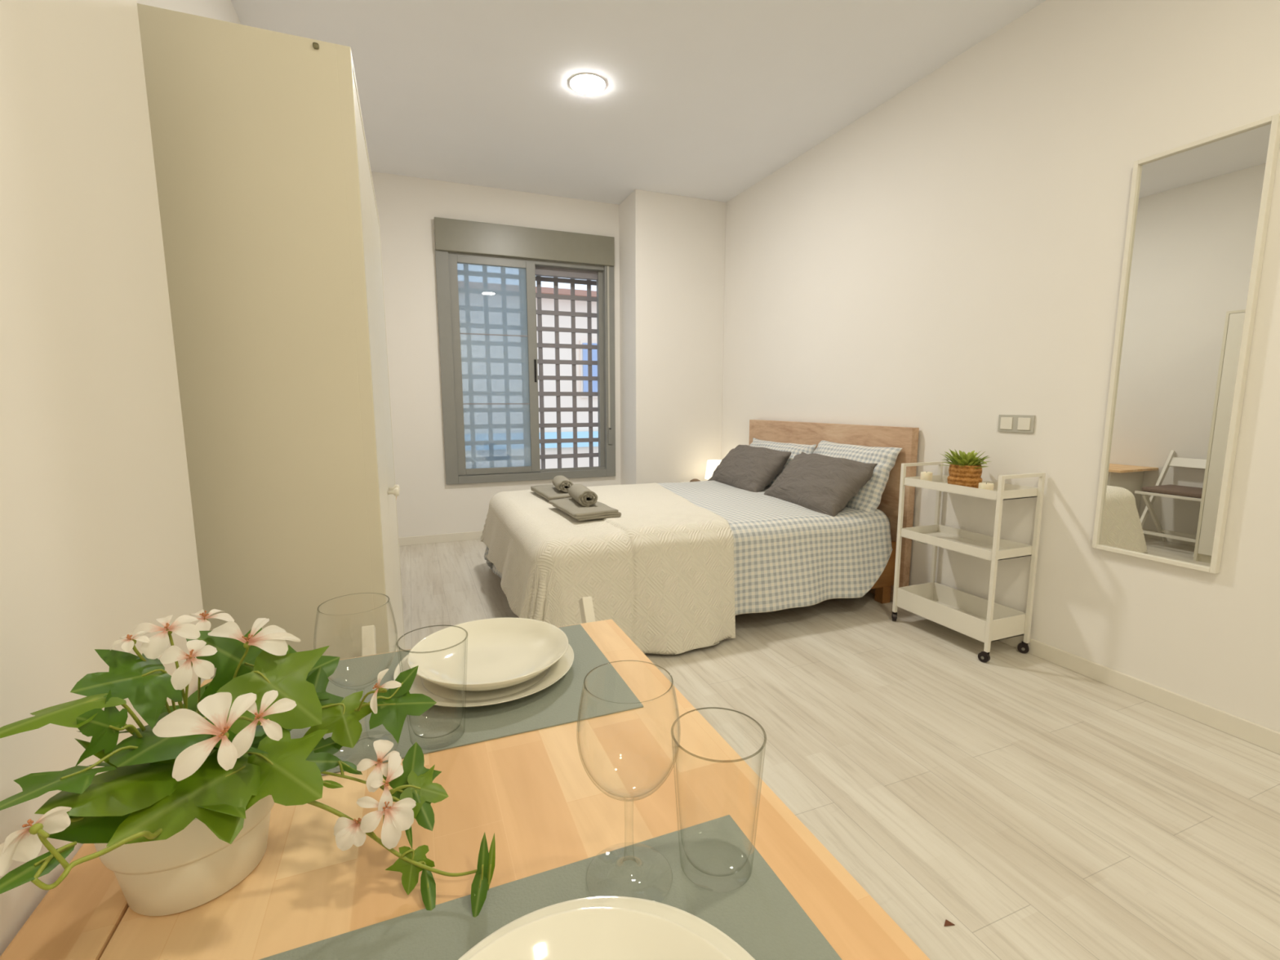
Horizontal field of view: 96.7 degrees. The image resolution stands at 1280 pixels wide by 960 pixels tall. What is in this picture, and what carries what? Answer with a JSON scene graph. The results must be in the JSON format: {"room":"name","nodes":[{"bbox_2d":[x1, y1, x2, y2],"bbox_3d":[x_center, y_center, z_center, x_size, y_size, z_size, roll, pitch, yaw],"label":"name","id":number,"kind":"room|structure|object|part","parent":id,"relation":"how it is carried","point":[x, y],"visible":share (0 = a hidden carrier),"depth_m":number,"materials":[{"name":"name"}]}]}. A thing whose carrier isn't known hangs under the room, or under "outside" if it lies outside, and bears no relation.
{"room":"studio apartment","nodes":[
{"label":"studio apartment","id":0,"kind":"room"},
{"bbox_2d":[0,0,210,956],"bbox_3d":[-0.260,-0.167,-0.802,0.422,2.864,3.360,-3,8,-22],"label":"wall","id":1,"kind":"structure","parent":0,"point":[98,540],"depth_m":0.59,"materials":[{"name":"paint"}]},
{"bbox_2d":[136,0,241,24],"bbox_3d":[-1.804,-0.630,2.606,0.120,2.864,4.174,-3,8,-22],"label":"wall","id":2,"kind":"structure","parent":0,"point":[221,10],"depth_m":2.07,"materials":[{"name":"paint"}]},
{"bbox_2d":[371,171,620,537],"bbox_3d":[-0.957,-0.957,4.989,3.244,2.864,0.260,-3,8,-22],"label":"wall","id":3,"kind":"structure","parent":0,"point":[407,206],"depth_m":4.57,"materials":[{"name":"paint"}]},
{"bbox_2d":[398,530,482,546],"bbox_3d":[-1.293,0.466,4.898,2.405,0.070,0.013,-3,8,-22],"label":"baseboard","id":4,"kind":"structure","parent":3,"relation":"attached to","point":[440,538],"depth_m":4.74,"materials":[{"name":"white wood"}]},
{"bbox_2d":[434,217,615,484],"bbox_3d":[-0.958,-1.050,4.941,1.479,2.089,0.305,-3,8,-22],"label":"window","id":5,"kind":"structure","parent":3,"relation":"in","point":[535,251],"depth_m":4.77,"materials":[{"name":"grey metal"}]},
{"bbox_2d":[457,264,527,468],"bbox_3d":[-1.273,-0.963,4.952,0.531,1.712,0.018,-3,8,-22],"label":"window grille","id":6,"kind":"object","parent":5,"relation":"attached to","point":[506,360],"depth_m":4.94,"materials":[{"name":"metal"}]},
{"bbox_3d":[-1.233,-0.934,4.800,0.660,1.759,0.032,-3,8,-22],"label":"sash","id":7,"kind":"part","parent":5,"relation":"part of","materials":[{"name":"clear glass"}]},
{"bbox_3d":[-1.202,-0.928,4.757,0.694,1.759,0.036,-3,8,-22],"label":"sash","id":8,"kind":"part","parent":5,"relation":"part of","materials":[{"name":"clear glass"}]},
{"bbox_3d":[-0.889,-0.931,4.854,0.018,0.190,0.022,-3,8,-22],"label":"handle","id":9,"kind":"part","parent":5,"relation":"part of","materials":[{"name":"black plastic"}]},
{"bbox_2d":[535,275,598,468],"bbox_3d":[-0.657,-0.957,5.202,0.558,1.698,0.018,-3,8,-22],"label":"window grille","id":10,"kind":"object","parent":5,"relation":"attached to","point":[539,279],"depth_m":5.19,"materials":[{"name":"metal"}]},
{"bbox_2d":[231,0,1045,204],"bbox_3d":[0.381,-1.975,1.481,3.444,0.100,7.534,-3,8,-22],"label":"ceiling","id":11,"kind":"structure","parent":0,"point":[708,100],"depth_m":3.00,"materials":[{"name":"paint"}]},
{"bbox_2d":[569,73,605,94],"bbox_3d":[-0.283,-2.137,3.080,0.194,0.010,0.194,-3,8,-22],"label":"recessed light","id":12,"kind":"object","parent":11,"relation":"in","point":[584,83],"visible":1,"depth_m":3.06,"materials":[{"name":"white plastic"}]},
{"bbox_2d":[618,189,725,484],"bbox_3d":[0.281,-0.978,5.131,0.839,2.864,0.396,-3,8,-22],"label":"wall","id":13,"kind":"structure","parent":0,"point":[672,247],"depth_m":4.91,"materials":[{"name":"paint"}]},
{"bbox_2d":[399,538,1279,959],"bbox_3d":[0.385,0.962,1.882,3.444,0.100,7.534,-3,8,-22],"label":"floor","id":14,"kind":"structure","parent":0,"point":[1039,808],"depth_m":1.76,"materials":[{"name":"laminate"}]},
{"bbox_2d":[137,3,404,679],"bbox_3d":[-0.943,0.068,1.507,0.574,1.775,1.063,-3,8,-22],"label":"wardrobe","id":15,"kind":"object","parent":14,"relation":"on","point":[269,217],"visible":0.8,"depth_m":1.01,"materials":[{"name":"laminate"}]},
{"bbox_3d":[-0.593,0.075,1.305,0.018,1.695,0.384,-3,8,-22],"label":"door","id":16,"kind":"part","parent":15,"relation":"part of","materials":[{"name":"white paint"}]},
{"bbox_3d":[-0.784,0.011,1.776,0.018,1.695,0.632,-3,8,-22],"label":"door","id":17,"kind":"part","parent":15,"relation":"part of","materials":[{"name":"white paint"}]},
{"bbox_3d":[-0.632,0.031,1.461,0.027,0.022,0.022,-3,8,-22],"label":"knob","id":18,"kind":"part","parent":15,"relation":"part of","materials":[{"name":"white paint"}]},
{"bbox_3d":[-0.655,0.024,1.518,0.027,0.022,0.022,-3,8,-22],"label":"knob","id":19,"kind":"part","parent":15,"relation":"part of","materials":[{"name":"white paint"}]},
{"bbox_2d":[0,619,930,959],"bbox_3d":[-0.116,0.736,0.438,0.657,0.740,1.308,-3,8,-22],"label":"dining table","id":20,"kind":"object","parent":14,"relation":"on","point":[535,790],"visible":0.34,"depth_m":0.55,"materials":[{"name":"brown wood"}]},
{"bbox_2d":[0,608,495,917],"bbox_3d":[-0.310,0.237,0.480,0.295,0.241,0.269,-6,10,-37],"label":"flowering plant","id":21,"kind":"object","parent":20,"relation":"on","point":[180,815],"visible":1,"depth_m":0.45,"materials":[{"name":"green plant"}]},
{"bbox_3d":[-0.334,0.187,0.311,0.005,0.004,0.005,-3,8,-22],"label":"flower","id":22,"kind":"part","parent":21,"relation":"part of","materials":[{"name":"plant"}]},
{"bbox_3d":[-0.327,0.207,0.318,0.003,0.027,0.010,7,10,42],"label":"stem","id":23,"kind":"part","parent":21,"relation":"part of","materials":[{"name":"green plant"}]},
{"bbox_3d":[-0.360,0.217,0.395,0.014,0.073,0.162,-2,8,-15],"label":"stem","id":24,"kind":"part","parent":21,"relation":"part of","materials":[{"name":"green plant"}]},
{"bbox_3d":[-0.339,0.230,0.383,0.036,0.048,0.143,-3,8,-22],"label":"stem","id":25,"kind":"part","parent":21,"relation":"part of","materials":[{"name":"green plant"}]},
{"bbox_3d":[-0.383,0.207,0.443,0.009,0.072,0.052,-1,8,-5],"label":"stem","id":26,"kind":"part","parent":21,"relation":"part of","materials":[{"name":"green plant"}]},
{"bbox_3d":[-0.404,0.124,0.450,0.003,0.005,0.005,-3,8,-22],"label":"flower","id":27,"kind":"part","parent":21,"relation":"part of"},
{"bbox_3d":[-0.391,0.193,0.481,0.007,0.070,0.018,1,8,11],"label":"stem","id":28,"kind":"part","parent":21,"relation":"part of","materials":[{"name":"green plant"}]},
{"bbox_3d":[-0.396,0.307,0.509,0.134,0.092,0.134,-3,8,-22],"label":"pot","id":29,"kind":"part","parent":21,"relation":"part of","materials":[{"name":"ceramic"}]},
{"bbox_3d":[-0.346,0.135,0.439,0.004,0.008,0.007,-3,8,-22],"label":"flower","id":30,"kind":"part","parent":21,"relation":"part of","materials":[{"name":"pink plant"}]},
{"bbox_3d":[-0.392,0.122,0.513,0.007,0.008,0.005,-2,8,-11],"label":"flower","id":31,"kind":"part","parent":21,"relation":"part of","materials":[{"name":"pink plant"}]},
{"bbox_3d":[-0.278,0.169,0.381,0.006,0.007,0.007,-2,8,-13],"label":"flower","id":32,"kind":"part","parent":21,"relation":"part of","materials":[{"name":"pink plant"}]},
{"bbox_3d":[-0.338,0.137,0.490,0.006,0.010,0.007,0,8,4],"label":"flower","id":33,"kind":"part","parent":21,"relation":"part of","materials":[{"name":"pink plant"}]},
{"bbox_3d":[-0.269,0.167,0.401,0.006,0.006,0.005,3,8,21],"label":"flower","id":34,"kind":"part","parent":21,"relation":"part of","materials":[{"name":"pink plant"}]},
{"bbox_3d":[-0.287,0.267,0.511,0.095,0.029,0.014,-2,8,-16],"label":"stem","id":35,"kind":"part","parent":21,"relation":"part of","materials":[{"name":"green plant"}]},
{"bbox_3d":[-0.240,0.291,0.484,0.006,0.006,0.004,5,9,35],"label":"flower","id":36,"kind":"part","parent":21,"relation":"part of","materials":[{"name":"plant"}]},
{"bbox_3d":[-0.252,0.299,0.492,0.233,0.078,0.018,0,8,1],"label":"stem","id":37,"kind":"part","parent":21,"relation":"part of","materials":[{"name":"green plant"}]},
{"bbox_3d":[-0.218,0.280,0.488,0.006,0.008,0.006,3,8,22],"label":"flower","id":38,"kind":"part","parent":21,"relation":"part of","materials":[{"name":"plant"}]},
{"bbox_2d":[289,624,643,776],"bbox_3d":[-0.263,0.305,0.850,0.451,0.002,0.317,-3,8,-22],"label":"placemat","id":39,"kind":"object","parent":20,"relation":"on","point":[566,700],"visible":0.49,"depth_m":0.78,"materials":[{"name":"grey fabric"}]},
{"bbox_2d":[313,592,399,742],"bbox_3d":[-0.333,0.235,0.676,0.088,0.184,0.088,-3,8,-22],"label":"wine glass","id":40,"kind":"object","parent":39,"relation":"on","point":[360,593],"visible":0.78,"depth_m":0.68,"materials":[{"name":"clear glass"}]},
{"bbox_2d":[395,625,467,749],"bbox_3d":[-0.254,0.258,0.709,0.083,0.129,0.083,-3,8,-22],"label":"water glass","id":41,"kind":"object","parent":39,"relation":"on","point":[466,632],"visible":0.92,"depth_m":0.69,"materials":[{"name":"clear glass"}]},
{"bbox_2d":[393,643,573,706],"bbox_3d":[-0.237,0.290,0.887,0.268,0.019,0.268,-3,8,-22],"label":"dinner plate","id":42,"kind":"object","parent":39,"relation":"on","point":[443,696],"visible":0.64,"depth_m":0.82,"materials":[{"name":"white ceramic"}]},
{"bbox_2d":[407,617,568,691],"bbox_3d":[-0.233,0.277,0.889,0.241,0.036,0.241,-3,8,-22],"label":"plate","id":43,"kind":"object","parent":42,"relation":"on","point":[495,653],"visible":1,"depth_m":0.92,"materials":[{"name":"white ceramic"}]},
{"bbox_2d":[258,814,841,959],"bbox_3d":[-0.057,0.374,0.344,0.453,0.002,0.332,-3,8,-22],"label":"placemat","id":44,"kind":"object","parent":20,"relation":"on","point":[762,916],"visible":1,"depth_m":0.48,"materials":[{"name":"grey fabric"}]},
{"bbox_2d":[457,896,755,959],"bbox_3d":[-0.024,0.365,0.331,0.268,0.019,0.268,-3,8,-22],"label":"dinner plate","id":45,"kind":"object","parent":44,"relation":"on","point":[720,940],"visible":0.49,"depth_m":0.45,"materials":[{"name":"white ceramic"}]},
{"bbox_2d":[576,660,680,889],"bbox_3d":[-0.010,0.260,0.491,0.088,0.184,0.088,-3,8,-22],"label":"wine glass","id":46,"kind":"object","parent":44,"relation":"on","point":[619,660],"visible":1,"depth_m":0.49,"materials":[{"name":"clear glass"}]},
{"bbox_2d":[671,706,766,889],"bbox_3d":[0.069,0.285,0.508,0.083,0.129,0.083,-3,8,-22],"label":"water glass","id":47,"kind":"object","parent":44,"relation":"on","point":[686,713],"visible":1,"depth_m":0.49,"materials":[{"name":"clear glass"}]},
{"bbox_2d":[361,595,595,656],"bbox_3d":[-0.225,0.658,0.969,0.450,0.769,0.458,-3,8,-22],"label":"folding chair","id":48,"kind":"object","parent":14,"relation":"on","point":[586,606],"visible":0.11,"depth_m":1.03,"materials":[{"name":"white paint"}]},
{"bbox_3d":[-0.415,0.668,0.893,0.021,0.768,0.458,-3,8,-22],"label":"long leg","id":49,"kind":"part","parent":48,"relation":"part of","materials":[{"name":"white paint"}]},
{"bbox_3d":[-0.034,0.647,1.044,0.021,0.768,0.458,-3,8,-22],"label":"long leg","id":50,"kind":"part","parent":48,"relation":"part of","materials":[{"name":"white paint"}]},
{"bbox_2d":[748,419,919,603],"bbox_3d":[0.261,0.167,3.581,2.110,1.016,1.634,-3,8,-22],"label":"headboard","id":51,"kind":"object","parent":14,"relation":"on","point":[906,438],"visible":0.12,"depth_m":3.31,"materials":[{"name":"brown wood"}]},
{"bbox_3d":[1.418,0.662,3.329,0.060,0.100,0.060,-3,8,-22],"label":"leg","id":52,"kind":"part","parent":51,"relation":"part of","materials":[{"name":"brown wood"}]},
{"bbox_3d":[0.515,0.536,2.929,2.062,0.260,0.030,-3,8,-22],"label":"rail","id":53,"kind":"part","parent":51,"relation":"part of","materials":[{"name":"brown wood"}]},
{"bbox_3d":[0.256,0.270,3.593,2.018,0.203,1.440,-3,8,-22],"label":"mattress","id":54,"kind":"object","parent":51,"relation":"on","visible":0},
{"bbox_2d":[484,480,892,615],"bbox_3d":[0.153,0.427,3.584,2.040,0.612,1.770,-3,8,-22],"label":"duvet","id":55,"kind":"object","parent":54,"relation":"on","point":[787,554],"visible":0.28,"depth_m":3.03,"materials":[{"name":"fabric"}]},
{"bbox_2d":[480,482,735,654],"bbox_3d":[-0.204,0.406,3.399,1.344,0.561,1.866,-3,8,-22],"label":"throw","id":56,"kind":"object","parent":55,"relation":"on","point":[661,570],"visible":0.84,"depth_m":2.65,"materials":[{"name":"beige fabric"}]},
{"bbox_2d":[530,484,571,501],"bbox_3d":[-0.532,0.077,3.667,0.235,0.031,0.488,-3,8,-24],"label":"folded towel","id":57,"kind":"object","parent":56,"relation":"on","point":[549,492],"visible":0.51,"depth_m":3.58,"materials":[{"name":"grey fabric"}]},
{"bbox_2d":[551,475,573,492],"bbox_3d":[-0.493,0.022,3.632,0.099,0.078,0.278,-2,8,-16],"label":"rolled towel","id":58,"kind":"object","parent":57,"relation":"on","point":[562,482],"visible":0.98,"depth_m":3.51,"materials":[{"name":"grey fabric"}]},
{"bbox_2d":[548,497,621,520],"bbox_3d":[-0.306,0.150,3.083,0.254,0.040,0.468,-4,9,-25],"label":"folded towel","id":59,"kind":"object","parent":56,"relation":"on","point":[569,506],"visible":0.84,"depth_m":2.92,"materials":[{"name":"grey fabric"}]},
{"bbox_2d":[568,484,597,506],"bbox_3d":[-0.318,0.084,3.146,0.103,0.093,0.298,-3,8,-18],"label":"rolled towel","id":60,"kind":"object","parent":59,"relation":"on","point":[582,495],"visible":1,"depth_m":3.02,"materials":[{"name":"grey fabric"}]},
{"bbox_2d":[707,444,791,492],"bbox_3d":[0.796,-0.083,4.259,0.320,0.333,0.784,-2,8,-17],"label":"pillow","id":61,"kind":"object","parent":55,"relation":"on","point":[744,467],"visible":0.92,"depth_m":4.04,"materials":[{"name":"grey fabric"}]},
{"bbox_2d":[763,452,877,516],"bbox_3d":[1.070,0.020,3.481,0.330,0.337,0.766,-2,8,-15],"label":"pillow","id":62,"kind":"object","parent":55,"relation":"on","point":[817,482],"visible":0.92,"depth_m":3.27,"materials":[{"name":"grey fabric"}]},
{"bbox_2d":[749,437,816,487],"bbox_3d":[0.981,-0.080,4.215,0.254,0.419,0.745,-4,9,-24],"label":"pillow","id":63,"kind":"object","parent":54,"relation":"on","point":[796,449],"visible":0.18,"depth_m":4.04,"materials":[{"name":"fabric"}]},
{"bbox_2d":[813,440,902,513],"bbox_3d":[1.254,-0.009,3.530,0.260,0.430,0.744,-3,8,-19],"label":"pillow","id":64,"kind":"object","parent":54,"relation":"on","point":[868,499],"visible":0.38,"depth_m":3.24,"materials":[{"name":"fabric"}]},
{"bbox_2d":[943,919,955,926],"bbox_3d":[0.689,0.992,1.277,0.026,0.002,0.014,-1,8,-6],"label":"leaf fragment","id":65,"kind":"object","parent":14,"relation":"on","point":[947,922],"visible":1,"depth_m":1.27,"materials":[{"name":"brown plant"}]},
{"bbox_2d":[891,461,1045,662],"bbox_3d":[1.569,0.359,2.793,0.296,0.845,0.574,-3,8,-22],"label":"trolley","id":66,"kind":"object","parent":14,"relation":"on","point":[984,620],"visible":0.99,"depth_m":2.71,"materials":[{"name":"white metal"}]},
{"bbox_3d":[1.474,0.301,3.022,0.278,0.793,0.018,-3,8,-22],"label":"frame","id":67,"kind":"part","parent":66,"relation":"part of","materials":[{"name":"white metal"}]},
{"bbox_2d":[920,471,933,481],"bbox_3d":[1.444,-0.008,2.873,0.054,0.072,0.054,-3,8,-22],"label":"candle","id":68,"kind":"object","parent":66,"relation":"on","point":[927,476],"visible":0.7,"depth_m":2.85,"materials":[{"name":"wax"}]},
{"bbox_2d":[896,582,1026,642],"bbox_3d":[1.572,0.642,2.822,0.264,0.100,0.507,-3,8,-22],"label":"tray","id":69,"kind":"object","parent":66,"relation":"on","point":[962,612],"depth_m":2.78,"materials":[{"name":"white metal"}]},
{"bbox_2d":[941,448,991,488],"bbox_3d":[1.564,-0.052,2.735,0.233,0.200,0.214,2,8,14],"label":"plant","id":70,"kind":"object","parent":66,"relation":"on","point":[964,469],"visible":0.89,"depth_m":2.68,"materials":[{"name":"green plant"}]},
{"bbox_2d":[900,524,1031,560],"bbox_3d":[1.572,0.297,2.775,0.264,0.043,0.507,-3,8,-22],"label":"tray","id":71,"kind":"object","parent":66,"relation":"on","point":[972,544],"depth_m":2.77,"materials":[{"name":"white metal"}]},
{"bbox_2d":[903,475,1037,500],"bbox_3d":[1.571,0.031,2.739,0.264,0.040,0.507,-3,8,-22],"label":"tray","id":72,"kind":"object","parent":66,"relation":"on","point":[940,482],"depth_m":2.63,"materials":[{"name":"white metal"}]},
{"bbox_2d":[977,482,994,490],"bbox_3d":[1.581,0.038,2.603,0.060,0.054,0.060,-3,8,-22],"label":"candle","id":73,"kind":"object","parent":66,"relation":"on","point":[987,486],"visible":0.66,"depth_m":2.58,"materials":[{"name":"wax"}]},
{"bbox_3d":[1.669,0.367,2.539,0.278,0.793,0.018,-3,8,-22],"label":"frame","id":74,"kind":"part","parent":66,"relation":"part of","materials":[{"name":"white metal"}]},
{"bbox_3d":[0.622,0.261,4.942,0.444,0.460,0.440,-3,8,-22],"label":"nightstand","id":75,"kind":"object","parent":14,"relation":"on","visible":0},
{"bbox_2d":[689,478,700,481],"bbox_3d":[0.476,0.011,4.903,0.100,0.045,0.100,-3,8,-22],"label":"trinket box","id":76,"kind":"object","parent":75,"relation":"on","point":[695,479],"visible":0.48,"depth_m":4.88,"materials":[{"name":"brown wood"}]},
{"bbox_2d":[705,459,721,479],"bbox_3d":[0.662,-0.073,4.967,0.190,0.195,0.190,-3,8,-22],"label":"table lamp","id":77,"kind":"object","parent":75,"relation":"on","point":[712,464],"visible":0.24,"depth_m":4.91,"materials":[{"name":"white paint"}]},
{"bbox_2d":[946,462,982,488],"bbox_3d":[1.558,-0.014,2.733,0.147,0.124,0.147,-3,8,-22],"label":"basket","id":78,"kind":"object","parent":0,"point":[966,474],"depth_m":2.68,"materials":[{"name":"brown wicker"}]},
{"bbox_2d":[721,0,1279,732],"bbox_3d":[1.944,-0.594,2.302,0.120,2.864,7.534,-3,8,-22],"label":"wall","id":79,"kind":"structure","parent":0,"point":[946,262],"depth_m":2.56,"materials":[{"name":"paint"}]},
{"bbox_2d":[997,414,1035,432],"bbox_3d":[1.750,-0.263,2.655,0.014,0.080,0.168,-3,8,-22],"label":"light switch","id":80,"kind":"object","parent":79,"relation":"attached to","point":[1006,423],"visible":1,"depth_m":2.65,"materials":[{"name":"white paint"}]},
{"bbox_2d":[998,635,1279,754],"bbox_3d":[1.995,0.831,2.192,0.013,0.070,6.738,-3,8,-22],"label":"baseboard","id":81,"kind":"structure","parent":79,"relation":"attached to","point":[1262,736],"depth_m":2.18,"materials":[{"name":"white wood"}]},
{"bbox_2d":[1092,113,1279,573],"bbox_3d":[1.957,-0.439,2.084,0.028,1.501,0.393,-3,8,-22],"label":"wall mirror","id":82,"kind":"object","parent":79,"relation":"attached to","point":[1199,211],"visible":1,"depth_m":2.06,"materials":[{"name":"mirror"}]},
{"label":"outside","id":83,"kind":"structure","parent":0,"visible":0},
{"bbox_3d":[-5.647,1.957,17.191,42.000,0.200,24.666,-3,8,-22],"label":"ground","id":84,"kind":"structure","parent":83,"visible":0},
{"bbox_2d":[457,280,598,468],"bbox_3d":[-2.187,-0.801,13.523,22.000,6.250,5.300,-3,8,-22],"label":"apartment building","id":85,"kind":"structure","parent":84,"relation":"on","point":[475,300],"depth_m":10.81,"materials":[{"name":"ceramic"}]},
{"bbox_2d":[582,342,597,391],"bbox_3d":[-0.668,-2.193,11.322,0.960,1.000,0.030,-3,8,-22],"label":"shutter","id":86,"kind":"object","parent":85,"relation":"hanging from","point":[594,352],"depth_m":11.19,"materials":[{"name":"grey metal"}]}
]}

